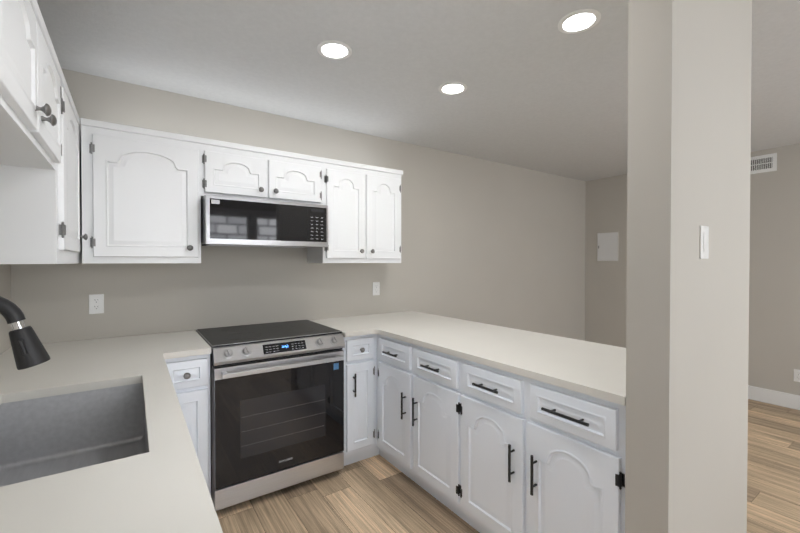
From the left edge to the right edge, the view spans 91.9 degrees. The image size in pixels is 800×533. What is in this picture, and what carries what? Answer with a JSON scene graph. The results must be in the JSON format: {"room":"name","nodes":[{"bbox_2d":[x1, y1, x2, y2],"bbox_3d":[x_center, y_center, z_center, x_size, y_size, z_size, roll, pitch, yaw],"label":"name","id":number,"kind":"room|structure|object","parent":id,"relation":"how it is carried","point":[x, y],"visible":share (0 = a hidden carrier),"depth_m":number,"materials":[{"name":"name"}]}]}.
{"room":"kitchen","nodes":[
{"label":"kitchen","id":0,"kind":"room"},
{"bbox_2d":[0,264,11,354],"bbox_3d":[-0.846,0.135,0.198,0.100,2.460,4.700,0,1,-35],"label":"wall","id":1,"kind":"structure","parent":0,"point":[5,292],"depth_m":1.98,"materials":[{"name":"paint"}]},
{"bbox_2d":[0,0,31,263],"bbox_3d":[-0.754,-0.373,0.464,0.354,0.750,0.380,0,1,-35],"label":"upper cabinet","id":2,"kind":"object","parent":1,"relation":"attached to","point":[14,249],"depth_m":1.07,"materials":[{"name":"paint"}]},
{"bbox_2d":[24,0,63,147],"bbox_3d":[-0.988,-0.549,0.801,0.354,0.405,0.444,0,1,-35],"label":"upper cabinet","id":3,"kind":"object","parent":1,"relation":"attached to","point":[41,63],"depth_m":1.11,"materials":[{"name":"paint"}]},
{"bbox_2d":[28,66,79,175],"bbox_3d":[-1.241,-0.554,1.166,0.354,0.405,0.445,0,1,-35],"label":"upper cabinet","id":4,"kind":"object","parent":1,"relation":"attached to","point":[66,160],"depth_m":1.51,"materials":[{"name":"paint"}]},
{"bbox_2d":[28,118,91,263],"bbox_3d":[-1.535,-0.386,1.592,0.354,0.750,0.586,0,1,-35],"label":"upper cabinet","id":5,"kind":"object","parent":1,"relation":"attached to","point":[88,191],"depth_m":1.48,"materials":[{"name":"paint"}]},
{"bbox_2d":[11,68,585,343],"bbox_3d":[0.188,0.095,3.711,5.600,2.460,0.100,0,1,-35],"label":"wall","id":6,"kind":"structure","parent":0,"point":[491,242],"depth_m":3.22,"materials":[{"name":"paint"}]},
{"bbox_2d":[89,294,103,313],"bbox_3d":[-1.788,0.221,2.280,0.070,0.114,0.008,0,1,-35],"label":"outlet","id":7,"kind":"object","parent":6,"relation":"attached to","point":[96,303],"visible":1,"depth_m":2.28,"materials":[{"name":"white plastic"}]},
{"bbox_2d":[92,120,203,262],"bbox_3d":[-1.491,-0.394,2.264,0.553,0.750,0.355,0,1,-35],"label":"upper cabinet","id":8,"kind":"object","parent":6,"relation":"attached to","point":[148,184],"depth_m":2.15,"materials":[{"name":"paint"}]},
{"bbox_2d":[204,138,271,199],"bbox_3d":[-1.103,-0.599,2.530,0.390,0.345,0.355,0,1,-35],"label":"upper cabinet","id":9,"kind":"object","parent":6,"relation":"attached to","point":[230,169],"depth_m":2.42,"materials":[{"name":"paint"}]},
{"bbox_2d":[201,195,327,247],"bbox_3d":[-0.924,-0.276,2.615,0.762,0.287,0.418,0,1,-35],"label":"microwave","id":10,"kind":"object","parent":9,"relation":"attached to","point":[236,221],"visible":0.98,"depth_m":2.41,"materials":[{"name":"silver metal"}]},
{"bbox_2d":[272,149,327,204],"bbox_3d":[-0.783,-0.602,2.752,0.390,0.345,0.355,0,1,-35],"label":"upper cabinet","id":11,"kind":"object","parent":6,"relation":"attached to","point":[297,178],"depth_m":2.65,"materials":[{"name":"paint"}]},
{"bbox_2d":[307,158,371,262],"bbox_3d":[-0.481,-0.402,2.963,0.343,0.750,0.355,0,1,-35],"label":"upper cabinet","id":12,"kind":"object","parent":6,"relation":"attached to","point":[349,183],"depth_m":2.86,"materials":[{"name":"paint"}]},
{"bbox_2d":[373,282,379,294],"bbox_3d":[-0.207,0.194,3.374,0.070,0.114,0.008,0,1,-35],"label":"outlet","id":13,"kind":"object","parent":6,"relation":"attached to","point":[376,288],"visible":1,"depth_m":3.37,"materials":[{"name":"white plastic"}]},
{"bbox_2d":[372,166,402,262],"bbox_3d":[-0.200,-0.404,3.157,0.341,0.750,0.355,0,1,-35],"label":"upper cabinet","id":14,"kind":"object","parent":6,"relation":"attached to","point":[386,182],"depth_m":3.05,"materials":[{"name":"paint"}]},
{"bbox_2d":[37,0,799,180],"bbox_3d":[1.497,-1.163,1.806,5.800,0.100,4.700,0,1,-35],"label":"ceiling","id":15,"kind":"structure","parent":0,"point":[542,93],"depth_m":2.15,"materials":[{"name":"white paint"}]},
{"bbox_2d":[317,40,351,59],"bbox_3d":[-0.337,-1.113,1.996,0.180,0.007,0.180,0,1,-35],"label":"recessed light","id":16,"kind":"object","parent":15,"relation":"in","point":[334,49],"visible":1,"depth_m":1.99,"materials":[{"name":"white plastic"}]},
{"bbox_2d":[438,82,466,94],"bbox_3d":[0.332,-1.118,2.435,0.180,0.007,0.180,0,1,-35],"label":"recessed light","id":17,"kind":"object","parent":15,"relation":"in","point":[452,88],"visible":1,"depth_m":2.43,"materials":[{"name":"white plastic"}]},
{"bbox_2d":[557,9,600,33],"bbox_3d":[0.812,-1.110,1.758,0.180,0.007,0.180,0,1,-35],"label":"recessed light","id":18,"kind":"object","parent":15,"relation":"in","point":[578,21],"visible":1,"depth_m":1.75,"materials":[{"name":"white plastic"}]},
{"bbox_2d":[216,399,799,532],"bbox_3d":[2.465,1.412,0.438,5.800,0.100,8.100,0,1,-35],"label":"floor","id":19,"kind":"structure","parent":0,"point":[377,494],"depth_m":2.22,"materials":[{"name":"brown wood"}]},
{"bbox_2d":[172,372,210,487],"bbox_3d":[-1.277,0.899,2.238,0.244,0.885,0.665,0,1,-35],"label":"base cabinet","id":20,"kind":"object","parent":19,"relation":"on","point":[193,391],"depth_m":2.03,"materials":[{"name":"paint"}]},
{"bbox_2d":[0,330,222,532],"bbox_3d":[-0.700,0.457,0.849,0.872,0.030,3.597,0,1,-35],"label":"countertop","id":21,"kind":"structure","parent":20,"relation":"on","point":[165,489],"depth_m":0.83,"materials":[{"name":"beige stone"}]},
{"bbox_2d":[0,376,151,487],"bbox_3d":[-0.978,0.580,1.122,0.472,0.246,0.832,0,1,-35],"label":"sink","id":22,"kind":"object","parent":21,"relation":"in","point":[69,428],"depth_m":1.42,"materials":[{"name":"grey metal"}]},
{"bbox_2d":[196,320,344,510],"bbox_3d":[-0.837,0.878,2.504,0.768,0.922,0.710,0,1,-35],"label":"range","id":23,"kind":"object","parent":19,"relation":"on","point":[277,403],"visible":1,"depth_m":2.24,"materials":[{"name":"silver metal"}]},
{"bbox_2d":[341,336,375,465],"bbox_3d":[-0.441,0.892,2.817,0.230,0.885,0.665,0,1,-35],"label":"base cabinet","id":24,"kind":"object","parent":19,"relation":"on","point":[359,360],"depth_m":2.58,"materials":[{"name":"paint"}]},
{"bbox_2d":[376,348,407,475],"bbox_3d":[0.212,0.894,2.667,0.657,0.885,0.429,0,1,-35],"label":"base cabinet","id":25,"kind":"object","parent":19,"relation":"on","point":[391,372],"depth_m":2.48,"materials":[{"name":"paint"}]},
{"bbox_2d":[408,360,455,513],"bbox_3d":[0.451,0.898,2.323,0.657,0.885,0.410,0,1,-35],"label":"base cabinet","id":26,"kind":"object","parent":19,"relation":"on","point":[431,393],"depth_m":2.15,"materials":[{"name":"paint"}]},
{"bbox_2d":[456,380,519,532],"bbox_3d":[0.682,0.902,1.990,0.657,0.885,0.400,0,1,-35],"label":"base cabinet","id":27,"kind":"object","parent":19,"relation":"on","point":[483,427],"depth_m":1.81,"materials":[{"name":"paint"}]},
{"bbox_2d":[520,400,625,532],"bbox_3d":[0.910,0.906,1.659,0.657,0.885,0.403,0,1,-35],"label":"base cabinet","id":28,"kind":"object","parent":19,"relation":"on","point":[572,473],"depth_m":1.47,"materials":[{"name":"paint"}]},
{"bbox_2d":[310,312,625,423],"bbox_3d":[0.336,0.440,2.381,1.016,0.030,2.257,0,1,-35],"label":"countertop","id":29,"kind":"structure","parent":28,"relation":"on","point":[585,381],"depth_m":1.94,"materials":[{"name":"beige stone"}]},
{"bbox_2d":[625,0,751,532],"bbox_3d":[1.115,0.120,1.463,0.786,2.460,0.127,0,1,-35],"label":"wall pillar","id":30,"kind":"structure","parent":0,"point":[688,175],"depth_m":1.28,"materials":[{"name":"paint"}]},
{"bbox_2d":[700,225,708,258],"bbox_3d":[1.050,-0.083,1.334,0.070,0.114,0.008,0,1,-35],"label":"light switch","id":31,"kind":"object","parent":30,"relation":"attached to","point":[704,242],"visible":1,"depth_m":1.33,"materials":[{"name":"white plastic"}]},
{"bbox_2d":[585,144,799,394],"bbox_3d":[3.840,0.098,3.443,0.100,2.460,4.700,0,1,-35],"label":"wall","id":32,"kind":"structure","parent":0,"point":[774,315],"depth_m":3.79,"materials":[{"name":"paint"}]},
{"bbox_2d":[595,229,620,262],"bbox_3d":[2.684,-0.255,5.005,0.018,0.430,0.330,0,1,-35],"label":"panel","id":33,"kind":"object","parent":32,"relation":"attached to","point":[607,246],"visible":1,"depth_m":4.99,"materials":[{"name":"paint"}]},
{"bbox_2d":[750,153,776,173],"bbox_3d":[3.499,-1.002,3.827,0.009,0.170,0.330,0,1,-35],"label":"air vent","id":34,"kind":"object","parent":32,"relation":"in","point":[763,163],"visible":0.6,"depth_m":3.77,"materials":[{"name":"white metal"}]},
{"bbox_2d":[748,385,799,409],"bbox_3d":[3.821,1.261,3.382,0.014,0.135,4.600,0,1,-35],"label":"baseboard","id":35,"kind":"structure","parent":32,"relation":"attached to","point":[783,399],"depth_m":3.71,"materials":[{"name":"white wood"}]},
{"bbox_2d":[794,369,799,381],"bbox_3d":[3.688,1.011,3.579,0.008,0.114,0.070,0,1,-35],"label":"outlet","id":36,"kind":"object","parent":32,"relation":"attached to","point":[796,375],"visible":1,"depth_m":3.59,"materials":[{"name":"white plastic"}]}
]}

